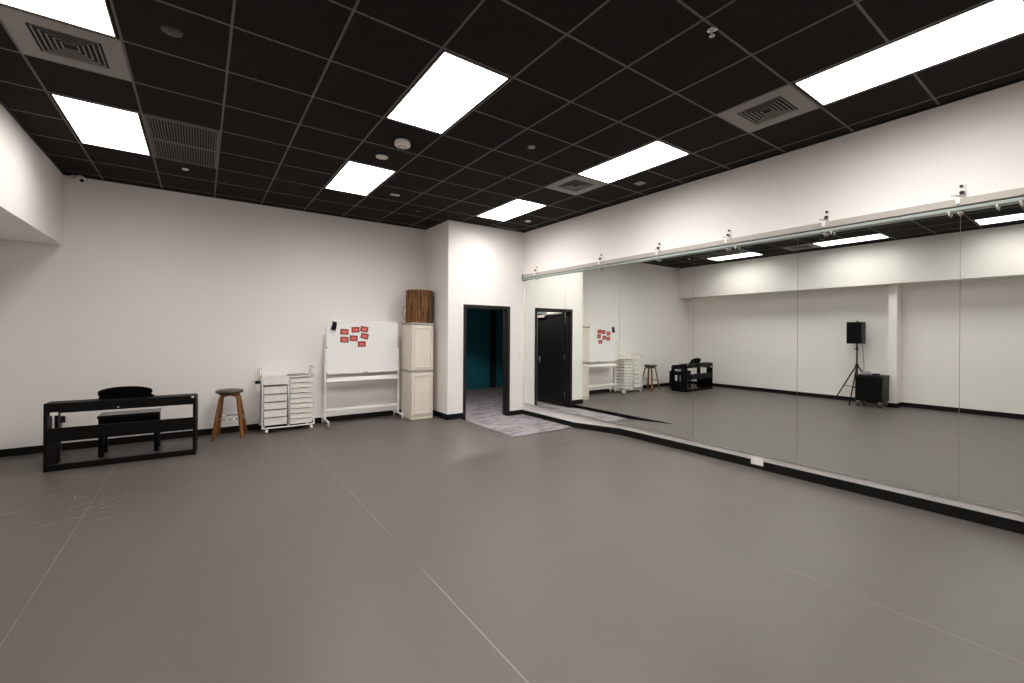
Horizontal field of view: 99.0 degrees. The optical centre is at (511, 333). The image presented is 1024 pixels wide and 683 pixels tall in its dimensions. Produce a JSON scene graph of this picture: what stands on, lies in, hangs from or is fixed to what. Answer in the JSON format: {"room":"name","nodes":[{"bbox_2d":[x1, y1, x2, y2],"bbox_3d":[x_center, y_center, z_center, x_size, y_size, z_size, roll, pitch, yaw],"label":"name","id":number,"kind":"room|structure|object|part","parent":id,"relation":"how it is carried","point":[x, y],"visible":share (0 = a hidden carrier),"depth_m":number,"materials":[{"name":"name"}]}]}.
{"room":"exercise studio","nodes":[
{"label":"exercise studio","id":0,"kind":"room"},
{"bbox_2d":[0,103,62,244],"bbox_3d":[-3.273,-1.581,1.680,0.537,0.955,9.143,0,0,-35],"label":"beam","id":1,"kind":"structure","parent":0,"point":[31,185],"depth_m":4.50,"materials":[{"name":"white paint"}]},
{"bbox_2d":[0,175,425,448],"bbox_3d":[-3.973,-0.254,6.890,5.750,3.717,0.150,0,0,-35],"label":"wall","id":2,"kind":"structure","parent":0,"point":[165,292],"depth_m":6.29,"materials":[{"name":"white paint"}]},
{"bbox_2d":[0,409,400,456],"bbox_3d":[-3.916,1.458,6.838,5.500,0.094,0.012,0,0,-35],"label":"baseboard","id":3,"kind":"structure","parent":2,"relation":"attached to","point":[201,432],"depth_m":6.16,"materials":[{"name":"black rubber"}]},
{"bbox_2d":[426,220,454,414],"bbox_3d":[-1.346,-0.239,8.088,0.120,3.717,0.943,0,0,-35],"label":"wall","id":4,"kind":"structure","parent":0,"point":[440,239],"depth_m":7.84,"materials":[{"name":"white paint"}]},
{"bbox_2d":[433,410,447,419],"bbox_3d":[-1.403,1.473,8.040,0.012,0.094,0.943,0,0,-35],"label":"baseboard","id":5,"kind":"structure","parent":4,"relation":"attached to","point":[435,413],"depth_m":7.86,"materials":[{"name":"black rubber"}]},
{"bbox_2d":[466,309,502,389],"bbox_3d":[-1.028,0.197,12.554,5.820,2.850,0.150,0,0,-35],"label":"wall","id":6,"kind":"structure","parent":0,"point":[477,320],"depth_m":12.57,"materials":[{"name":"teal paint"}]},
{"bbox_2d":[490,310,496,387],"bbox_3d":[-0.552,0.460,12.780,0.200,2.270,0.035,0,0,-35],"label":"trim","id":7,"kind":"structure","parent":6,"relation":"attached to","point":[492,312],"depth_m":12.75,"materials":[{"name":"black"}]},
{"bbox_2d":[454,221,523,413],"bbox_3d":[-0.443,-0.233,8.243,1.532,3.717,0.150,0,0,-35],"label":"wall","id":8,"kind":"structure","parent":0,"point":[488,261],"depth_m":8.18,"materials":[{"name":"white paint"}]},
{"bbox_2d":[447,410,522,419],"bbox_3d":[-0.461,1.513,8.139,1.664,0.164,0.012,0,0,-35],"label":"baseboard","id":9,"kind":"structure","parent":8,"relation":"attached to","point":[515,412],"depth_m":7.81,"materials":[{"name":"black rubber"}]},
{"bbox_2d":[463,304,509,419],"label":"door frame","id":10,"kind":"structure","parent":8,"relation":"attached to","point":[506,309],"depth_m":8.40,"materials":[{"name":"black"}]},
{"bbox_2d":[0,415,1023,682],"bbox_3d":[-0.603,1.560,3.562,7.302,0.076,9.293,0,0,-35],"label":"floor","id":11,"kind":"structure","parent":0,"point":[384,549],"depth_m":2.84,"materials":[{"name":"plastic"}]},
{"bbox_2d":[61,416,66,460],"bbox_3d":[-5.472,1.275,5.331,0.662,0.449,0.066,0,0,43],"label":"cable","id":12,"kind":"object","parent":11,"relation":"on","point":[63,418],"visible":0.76,"depth_m":5.52,"materials":[{"name":"black"}]},
{"bbox_2d":[43,386,197,472],"bbox_3d":[-4.591,1.062,5.240,1.328,0.876,0.465,0,0,-33],"label":"digital piano","id":13,"kind":"object","parent":11,"relation":"on","point":[123,397],"visible":1,"depth_m":5.04,"materials":[{"name":"black wood"}]},
{"bbox_3d":[-5.138,1.183,4.889,0.030,0.628,0.460,0,0,-33],"label":"panel","id":14,"kind":"part","parent":13,"relation":"part of","materials":[{"name":"black wood"}]},
{"bbox_3d":[-4.482,1.463,5.068,1.268,0.064,0.045,0,0,-33],"label":"rail","id":15,"kind":"part","parent":13,"relation":"part of","materials":[{"name":"black wood"}]},
{"bbox_3d":[-4.048,1.190,5.596,0.030,0.628,0.460,0,0,-33],"label":"panel","id":16,"kind":"part","parent":13,"relation":"part of","materials":[{"name":"black wood"}]},
{"bbox_2d":[97,408,161,457],"bbox_3d":[-4.832,1.249,5.548,0.590,0.500,0.325,0,0,-35],"label":"piano bench","id":17,"kind":"object","parent":11,"relation":"on","point":[143,414],"visible":0.88,"depth_m":5.47,"materials":[{"name":"black wood"}]},
{"bbox_3d":[-4.970,1.267,5.294,0.050,0.462,0.050,0,0,-35],"label":"leg","id":18,"kind":"part","parent":17,"relation":"part of","materials":[{"name":"black wood"}]},
{"bbox_3d":[-5.118,1.266,5.502,0.050,0.462,0.050,0,0,-35],"label":"leg","id":19,"kind":"part","parent":17,"relation":"part of","materials":[{"name":"black wood"}]},
{"bbox_3d":[-4.830,1.018,5.548,0.590,0.038,0.325,0,0,-35],"label":"seat","id":20,"kind":"part","parent":17,"relation":"part of","materials":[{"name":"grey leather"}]},
{"bbox_3d":[-4.546,1.270,5.595,0.050,0.462,0.050,0,0,-35],"label":"leg","id":21,"kind":"part","parent":17,"relation":"part of","materials":[{"name":"black wood"}]},
{"bbox_3d":[-4.694,1.269,5.803,0.050,0.462,0.050,0,0,-35],"label":"leg","id":22,"kind":"part","parent":17,"relation":"part of","materials":[{"name":"black wood"}]},
{"bbox_2d":[211,388,247,440],"bbox_3d":[-4.085,1.158,6.339,0.468,0.693,0.401,0,0,-35],"label":"bar stool","id":23,"kind":"object","parent":11,"relation":"on","point":[235,392],"visible":1,"depth_m":6.27,"materials":[{"name":"brown wood"}]},
{"bbox_3d":[-4.137,1.195,6.186,0.206,0.618,0.168,0,0,-35],"label":"leg","id":24,"kind":"part","parent":23,"relation":"part of","materials":[{"name":"brown wood"}]},
{"bbox_3d":[-4.223,1.194,6.379,0.186,0.618,0.044,0,0,16],"label":"leg","id":25,"kind":"part","parent":23,"relation":"part of","materials":[{"name":"brown wood"}]},
{"bbox_3d":[-4.090,0.838,6.335,0.350,0.052,0.350,0,0,-35],"label":"seat","id":26,"kind":"part","parent":23,"relation":"part of","materials":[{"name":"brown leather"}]},
{"bbox_3d":[-4.090,0.877,6.335,0.260,0.028,0.260,0,0,-35],"label":"seat","id":27,"kind":"part","parent":23,"relation":"part of","materials":[{"name":"brown wood"}]},
{"bbox_3d":[-3.947,1.196,6.299,0.189,0.618,0.044,0,0,16],"label":"leg","id":28,"kind":"part","parent":23,"relation":"part of","materials":[{"name":"brown wood"}]},
{"bbox_3d":[-4.035,1.196,6.493,0.044,0.618,0.224,0,0,18],"label":"leg","id":29,"kind":"part","parent":23,"relation":"part of","materials":[{"name":"brown wood"}]},
{"bbox_2d":[259,366,314,432],"bbox_3d":[-3.529,1.018,6.873,0.749,0.978,0.370,0,0,-35],"label":"cart","id":30,"kind":"object","parent":11,"relation":"on","point":[282,398],"visible":0.98,"depth_m":6.76,"materials":[{"name":"white plastic"}]},
{"bbox_2d":[255,377,260,391],"bbox_3d":[-3.802,0.770,6.555,0.080,0.211,0.025,0,0,-35],"label":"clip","id":31,"kind":"object","parent":30,"relation":"hanging from","point":[257,383],"visible":1,"depth_m":6.55,"materials":[{"name":"white plastic"}]},
{"bbox_2d":[261,376,287,385],"bbox_3d":[-3.671,0.731,6.761,0.326,0.106,0.327,0,0,-35],"label":"tray","id":32,"kind":"object","parent":30,"relation":"on","point":[267,380],"depth_m":6.65,"materials":[{"name":"white plastic"}]},
{"bbox_3d":[-3.621,1.096,7.001,0.695,0.620,0.004,0,0,-35],"label":"panel","id":33,"kind":"part","parent":30,"relation":"part of","materials":[{"name":"grey plastic"}]},
{"bbox_3d":[-3.671,1.337,6.756,0.318,0.106,0.323,0,0,-35],"label":"drawer","id":34,"kind":"part","parent":30,"relation":"part of","materials":[{"name":"white plastic"}]},
{"bbox_3d":[-3.671,1.217,6.756,0.318,0.102,0.323,0,0,-35],"label":"drawer","id":35,"kind":"part","parent":30,"relation":"part of","materials":[{"name":"white plastic"}]},
{"bbox_3d":[-3.670,1.100,6.756,0.318,0.100,0.323,0,0,-35],"label":"drawer","id":36,"kind":"part","parent":30,"relation":"part of","materials":[{"name":"white plastic"}]},
{"bbox_3d":[-3.669,0.984,6.756,0.318,0.101,0.323,0,0,-35],"label":"drawer","id":37,"kind":"part","parent":30,"relation":"part of","materials":[{"name":"white plastic"}]},
{"bbox_3d":[-3.668,0.863,6.756,0.318,0.109,0.323,0,0,-35],"label":"drawer","id":38,"kind":"part","parent":30,"relation":"part of","materials":[{"name":"white plastic"}]},
{"bbox_2d":[287,373,308,375],"bbox_3d":[-3.398,0.661,6.949,0.295,0.024,0.240,0,0,-35],"label":"folder","id":39,"kind":"object","parent":30,"relation":"on","point":[296,374],"visible":0.96,"depth_m":6.88,"materials":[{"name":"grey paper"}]},
{"bbox_3d":[-3.380,1.369,6.963,0.333,0.074,0.323,0,0,-35],"label":"drawer","id":40,"kind":"part","parent":30,"relation":"part of","materials":[{"name":"white plastic"}]},
{"bbox_3d":[-3.380,1.287,6.963,0.333,0.070,0.323,0,0,-35],"label":"drawer","id":41,"kind":"part","parent":30,"relation":"part of","materials":[{"name":"white plastic"}]},
{"bbox_3d":[-3.379,1.208,6.963,0.333,0.068,0.323,0,0,-35],"label":"drawer","id":42,"kind":"part","parent":30,"relation":"part of","materials":[{"name":"white plastic"}]},
{"bbox_3d":[-3.379,1.130,6.963,0.333,0.068,0.323,0,0,-35],"label":"drawer","id":43,"kind":"part","parent":30,"relation":"part of","materials":[{"name":"white plastic"}]},
{"bbox_3d":[-3.378,1.051,6.963,0.333,0.070,0.323,0,0,-35],"label":"drawer","id":44,"kind":"part","parent":30,"relation":"part of","materials":[{"name":"white plastic"}]},
{"bbox_3d":[-3.378,0.971,6.963,0.333,0.070,0.323,0,0,-35],"label":"drawer","id":45,"kind":"part","parent":30,"relation":"part of","materials":[{"name":"white plastic"}]},
{"bbox_3d":[-3.377,0.891,6.963,0.333,0.069,0.323,0,0,-35],"label":"drawer","id":46,"kind":"part","parent":30,"relation":"part of","materials":[{"name":"white plastic"}]},
{"bbox_3d":[-3.377,0.812,6.963,0.333,0.070,0.323,0,0,-35],"label":"drawer","id":47,"kind":"part","parent":30,"relation":"part of","materials":[{"name":"white plastic"}]},
{"bbox_3d":[-3.376,0.732,6.963,0.333,0.069,0.323,0,0,-35],"label":"drawer","id":48,"kind":"part","parent":30,"relation":"part of","materials":[{"name":"white plastic"}]},
{"bbox_2d":[321,321,403,427],"bbox_3d":[-2.530,0.657,7.482,1.266,1.712,0.478,0,0,-35],"label":"whiteboard","id":49,"kind":"object","parent":11,"relation":"on","point":[380,353],"visible":1,"depth_m":7.48,"materials":[{"name":"enamel"},{"name":"white painted metal"}]},
{"bbox_3d":[-3.055,0.812,7.155,0.028,1.185,0.040,0,0,-35],"label":"post","id":50,"kind":"part","parent":49,"relation":"part of","materials":[{"name":"white metal"}]},
{"bbox_2d":[331,321,336,330],"bbox_3d":[-2.934,-0.124,7.199,0.094,0.165,0.022,0,0,-35],"label":"pouch","id":51,"kind":"object","parent":49,"relation":"hanging from","point":[334,324],"visible":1,"depth_m":7.20,"materials":[{"name":"black"}]},
{"bbox_2d":[340,329,348,334],"bbox_3d":[-2.800,-0.021,7.308,0.137,0.101,0.002,0,0,-35],"label":"card","id":52,"kind":"object","parent":49,"relation":"attached to","point":[342,331],"visible":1,"depth_m":7.31,"materials":[{"name":"red paper"}]},
{"bbox_2d":[340,337,348,342],"bbox_3d":[-2.798,0.109,7.307,0.137,0.101,0.002,0,0,-35],"label":"card","id":53,"kind":"object","parent":49,"relation":"attached to","point":[342,339],"visible":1,"depth_m":7.31,"materials":[{"name":"red paper"}]},
{"bbox_2d":[349,335,357,340],"bbox_3d":[-2.675,0.087,7.392,0.138,0.103,0.002,0,0,-35],"label":"card","id":54,"kind":"object","parent":49,"relation":"attached to","point":[352,337],"visible":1,"depth_m":7.39,"materials":[{"name":"red paper"}]},
{"bbox_2d":[351,327,359,332],"bbox_3d":[-2.651,-0.057,7.411,0.135,0.098,0.002,0,0,-35],"label":"card","id":55,"kind":"object","parent":49,"relation":"attached to","point":[354,329],"visible":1,"depth_m":7.41,"materials":[{"name":"red paper"}]},
{"bbox_2d":[358,341,365,346],"bbox_3d":[-2.565,0.187,7.476,0.134,0.096,0.002,0,0,-35],"label":"card","id":56,"kind":"object","parent":49,"relation":"attached to","point":[360,343],"visible":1,"depth_m":7.48,"materials":[{"name":"red paper"}]},
{"bbox_3d":[-2.544,0.242,7.505,1.213,0.883,0.025,0,0,-35],"label":"frame","id":57,"kind":"part","parent":49,"relation":"part of","materials":[{"name":"white plastic"}]},
{"bbox_2d":[326,374,398,382],"bbox_3d":[-2.532,0.773,7.483,1.204,0.070,0.095,0,0,-35],"label":"tray","id":58,"kind":"object","parent":49,"relation":"on","point":[395,376],"depth_m":7.46,"materials":[{"name":"white metal"}]},
{"bbox_2d":[360,333,368,339],"bbox_3d":[-2.526,0.053,7.503,0.152,0.125,0.002,0,0,-35],"label":"card","id":59,"kind":"object","parent":49,"relation":"attached to","point":[363,335],"visible":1,"depth_m":7.50,"materials":[{"name":"red paper"}]},
{"bbox_2d":[360,326,368,332],"bbox_3d":[-2.530,-0.066,7.494,0.146,0.116,0.002,0,0,-35],"label":"card","id":60,"kind":"object","parent":49,"relation":"attached to","point":[363,328],"visible":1,"depth_m":7.50,"materials":[{"name":"red paper"}]},
{"bbox_3d":[-2.051,0.818,7.869,0.028,1.185,0.040,0,0,-35],"label":"post","id":61,"kind":"part","parent":49,"relation":"part of","materials":[{"name":"white metal"}]},
{"bbox_2d":[401,323,433,419],"bbox_3d":[-1.716,0.668,7.921,0.433,1.700,0.495,0,0,-35],"label":"tall cabinet","id":62,"kind":"object","parent":11,"relation":"on","point":[417,338],"visible":0.99,"depth_m":7.74,"materials":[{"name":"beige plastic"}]},
{"bbox_2d":[402,289,432,322],"bbox_3d":[-1.716,-0.491,8.022,0.529,0.615,0.495,0,0,-35],"label":"drum","id":63,"kind":"object","parent":62,"relation":"on","point":[419,305],"visible":0.98,"depth_m":7.83,"materials":[{"name":"brown wood"}]},
{"bbox_2d":[401,369,433,372],"bbox_3d":[-1.718,0.672,7.923,0.429,0.036,0.485,0,0,-35],"label":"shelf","id":64,"kind":"object","parent":62,"relation":"attached to","point":[403,370],"depth_m":7.74,"materials":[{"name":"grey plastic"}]},
{"bbox_3d":[-1.586,1.079,7.740,0.399,0.766,0.024,0,0,-35],"label":"door","id":65,"kind":"part","parent":62,"relation":"part of","materials":[{"name":"beige plastic"}]},
{"bbox_3d":[-1.581,0.255,7.740,0.399,0.783,0.024,0,0,-35],"label":"door","id":66,"kind":"part","parent":62,"relation":"part of","materials":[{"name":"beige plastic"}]},
{"bbox_3d":[-1.576,1.080,7.726,0.309,0.676,0.014,0,0,-35],"label":"moulding","id":67,"kind":"part","parent":62,"relation":"part of","materials":[{"name":"beige plastic"}]},
{"bbox_3d":[-1.571,0.255,7.726,0.309,0.693,0.014,0,0,-35],"label":"moulding","id":68,"kind":"part","parent":62,"relation":"part of","materials":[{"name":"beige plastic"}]},
{"bbox_2d":[0,0,1023,232],"bbox_3d":[-0.576,-2.002,3.597,7.452,0.042,9.443,0,0,-35],"label":"ceiling","id":69,"kind":"structure","parent":0,"point":[294,91],"depth_m":3.54,"materials":[{"name":"black tile"}]},
{"bbox_2d":[0,0,115,36],"bbox_3d":[-2.564,-2.001,2.321,0.556,0.007,1.170,0,0,-35],"label":"recessed light","id":70,"kind":"object","parent":69,"relation":"in","point":[93,15],"visible":1,"depth_m":2.72,"materials":[{"name":"grey plastic"}]},
{"bbox_2d":[0,6,130,80],"bbox_3d":[-3.094,-2.005,3.067,0.590,0.006,0.594,0,0,-35],"label":"ceiling vent","id":71,"kind":"object","parent":69,"relation":"in","point":[35,36],"visible":1,"depth_m":3.04,"materials":[{"name":"grey metal"}]},
{"bbox_2d":[70,175,85,183],"bbox_3d":[-5.552,-1.968,5.604,0.170,0.108,0.101,0,0,11],"label":"security camera","id":72,"kind":"object","parent":69,"relation":"attached to","point":[79,178],"visible":1,"depth_m":5.57,"materials":[{"name":"white plastic"}]},
{"bbox_2d":[51,93,149,154],"bbox_3d":[-3.978,-2.009,4.309,0.556,0.007,1.170,0,0,-35],"label":"recessed light","id":73,"kind":"object","parent":69,"relation":"in","point":[96,124],"visible":1,"depth_m":4.23,"materials":[{"name":"grey plastic"}]},
{"bbox_2d":[161,25,182,37],"bbox_3d":[-2.254,-1.998,2.901,0.116,0.010,0.116,0,0,-35],"label":"sprinkler cover","id":74,"kind":"object","parent":69,"relation":"attached to","point":[172,31],"visible":1,"depth_m":2.89,"materials":[{"name":"grey plastic"}]},
{"bbox_2d":[143,114,219,168],"bbox_3d":[-3.485,-2.004,4.661,0.590,0.012,1.204,0,0,-35],"label":"ceiling vent","id":75,"kind":"object","parent":69,"relation":"in","point":[172,140],"visible":1,"depth_m":4.59,"materials":[{"name":"grey metal"}]},
{"bbox_2d":[326,161,394,195],"bbox_3d":[-2.005,-1.998,5.713,0.556,0.007,1.170,0,0,-35],"label":"recessed light","id":76,"kind":"object","parent":69,"relation":"in","point":[354,177],"visible":1,"depth_m":5.65,"materials":[{"name":"grey plastic"}]},
{"bbox_2d":[376,155,387,159],"bbox_3d":[-1.475,-1.993,4.964,0.136,0.010,0.136,0,0,-35],"label":"sprinkler cover","id":77,"kind":"object","parent":69,"relation":"attached to","point":[382,157],"visible":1,"depth_m":4.95,"materials":[{"name":"beige plastic"}]},
{"bbox_2d":[394,138,410,148],"bbox_3d":[-1.137,-1.963,4.547,0.164,0.066,0.164,0,0,-35],"label":"smoke detector","id":78,"kind":"object","parent":69,"relation":"attached to","point":[401,143],"visible":1,"depth_m":4.50,"materials":[{"name":"white plastic"}]},
{"bbox_2d":[387,51,508,133],"bbox_3d":[-0.590,-1.989,3.724,0.556,0.007,1.170,0,0,-35],"label":"recessed light","id":79,"kind":"object","parent":69,"relation":"in","point":[453,85],"visible":1,"depth_m":3.63,"materials":[{"name":"grey plastic"}]},
{"bbox_2d":[478,199,545,220],"bbox_3d":[-0.031,-1.986,7.117,0.556,0.007,1.170,0,0,-35],"label":"recessed light","id":80,"kind":"object","parent":69,"relation":"in","point":[517,207],"visible":1,"depth_m":7.08,"materials":[{"name":"grey plastic"}]},
{"bbox_3d":[-0.357,-1.986,3.752,6.615,0.013,9.143,0,0,-35],"label":"edge trim","id":81,"kind":"part","parent":69,"relation":"part of","materials":[{"name":"black metal"}]},
{"bbox_2d":[545,175,605,194],"bbox_3d":[0.853,-1.981,5.875,0.590,0.006,0.594,0,0,-35],"label":"ceiling vent","id":82,"kind":"object","parent":69,"relation":"in","point":[574,184],"visible":1,"depth_m":5.87,"materials":[{"name":"grey metal"}]},
{"bbox_2d":[578,140,688,182],"bbox_3d":[1.383,-1.977,5.128,0.556,0.007,1.170,0,0,-35],"label":"recessed light","id":83,"kind":"object","parent":69,"relation":"in","point":[653,154],"visible":1,"depth_m":5.06,"materials":[{"name":"grey plastic"}]},
{"bbox_2d":[634,181,645,185],"bbox_3d":[1.688,-1.975,5.770,0.120,0.008,0.120,0,0,-35],"label":"ceiling plate","id":84,"kind":"object","parent":69,"relation":"attached to","point":[639,183],"visible":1,"depth_m":5.76,"materials":[{"name":"grey"}]},
{"bbox_2d":[707,27,716,37],"bbox_3d":[1.308,-1.961,2.861,0.064,0.040,0.064,0,0,-35],"label":"sprinkler","id":85,"kind":"object","parent":69,"relation":"attached to","point":[710,30],"visible":1,"depth_m":2.86,"materials":[{"name":"silver metal"}]},
{"bbox_2d":[718,85,818,132],"bbox_3d":[2.267,-1.972,3.887,0.590,0.006,0.594,0,0,-35],"label":"ceiling vent","id":86,"kind":"object","parent":69,"relation":"in","point":[784,103],"visible":1,"depth_m":3.86,"materials":[{"name":"grey metal"}]},
{"bbox_2d":[795,0,1023,104],"bbox_3d":[2.797,-1.969,3.140,0.556,0.007,1.170,0,0,-35],"label":"recessed light","id":87,"kind":"object","parent":69,"relation":"in","point":[993,21],"visible":1,"depth_m":3.04,"materials":[{"name":"grey plastic"}]},
{"bbox_2d":[466,387,570,436],"bbox_3d":[0.508,1.595,10.339,5.570,0.001,5.350,0,0,-35],"label":"floor","id":88,"kind":"structure","parent":0,"point":[483,405],"depth_m":8.23,"materials":[{"name":"wood"}]},
{"bbox_2d":[523,81,1023,521],"bbox_3d":[2.619,-0.215,5.390,0.150,3.717,8.350,0,0,-35],"label":"wall","id":89,"kind":"structure","parent":0,"point":[977,141],"depth_m":4.47,"materials":[{"name":"white paint"}]},
{"bbox_2d":[524,274,565,411],"bbox_3d":[0.595,0.161,8.088,0.017,2.409,1.167,0,0,-35],"label":"wall mirror","id":90,"kind":"object","parent":89,"relation":"attached to","point":[545,297],"visible":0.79,"depth_m":8.02,"materials":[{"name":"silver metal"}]},
{"bbox_2d":[565,265,619,423],"bbox_3d":[1.285,0.165,7.118,0.017,2.409,1.207,0,0,-35],"label":"wall mirror","id":91,"kind":"object","parent":89,"relation":"attached to","point":[592,326],"visible":0.96,"depth_m":7.06,"materials":[{"name":"silver metal"}]},
{"bbox_2d":[619,253,693,439],"bbox_3d":[1.989,0.169,6.128,0.017,2.409,1.217,0,0,-35],"label":"wall mirror","id":92,"kind":"object","parent":89,"relation":"attached to","point":[656,382],"visible":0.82,"depth_m":6.06,"materials":[{"name":"silver metal"}]},
{"bbox_2d":[693,237,797,462],"bbox_3d":[2.690,0.174,5.142,0.017,2.409,1.197,0,0,-35],"label":"wall mirror","id":93,"kind":"object","parent":89,"relation":"attached to","point":[746,296],"visible":0.86,"depth_m":5.07,"materials":[{"name":"silver metal"}]},
{"bbox_2d":[751,456,762,465],"bbox_3d":[2.788,1.459,4.979,0.009,0.084,0.135,0,0,-35],"label":"wall outlet","id":94,"kind":"object","parent":89,"relation":"attached to","point":[754,460],"visible":1,"depth_m":4.98,"materials":[{"name":"white plastic"}]},
{"bbox_2d":[522,184,1023,280],"bbox_3d":[2.325,-1.117,5.610,0.082,0.262,7.275,0,0,-35],"label":"track","id":95,"kind":"object","parent":89,"relation":"attached to","point":[961,203],"visible":1,"depth_m":4.42,"materials":[{"name":"silver metal"}]},
{"bbox_2d":[523,410,1023,534],"bbox_3d":[2.589,1.532,5.277,0.012,0.164,8.188,0,0,-35],"label":"baseboard","id":96,"kind":"structure","parent":89,"relation":"attached to","point":[995,521],"depth_m":4.40,"materials":[{"name":"black rubber"}]},
{"bbox_2d":[524,403,1023,514],"bbox_3d":[2.345,1.383,5.613,0.021,0.012,7.240,0,0,-35],"label":"channel","id":97,"kind":"object","parent":89,"relation":"attached to","point":[524,403],"visible":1,"depth_m":4.43,"materials":[{"name":"silver metal"}]},
{"bbox_2d":[797,212,960,498],"bbox_3d":[3.392,0.178,4.156,0.017,2.409,1.217,0,0,-35],"label":"wall mirror","id":98,"kind":"object","parent":89,"relation":"attached to","point":[878,355],"visible":0.93,"depth_m":4.07,"materials":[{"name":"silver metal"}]},
{"bbox_2d":[959,201,1023,512],"bbox_3d":[4.099,0.182,3.162,0.017,2.409,1.217,0,0,-35],"label":"wall mirror","id":99,"kind":"object","parent":89,"relation":"attached to","point":[991,432],"visible":1,"depth_m":3.50,"materials":[{"name":"silver metal"}]}
]}

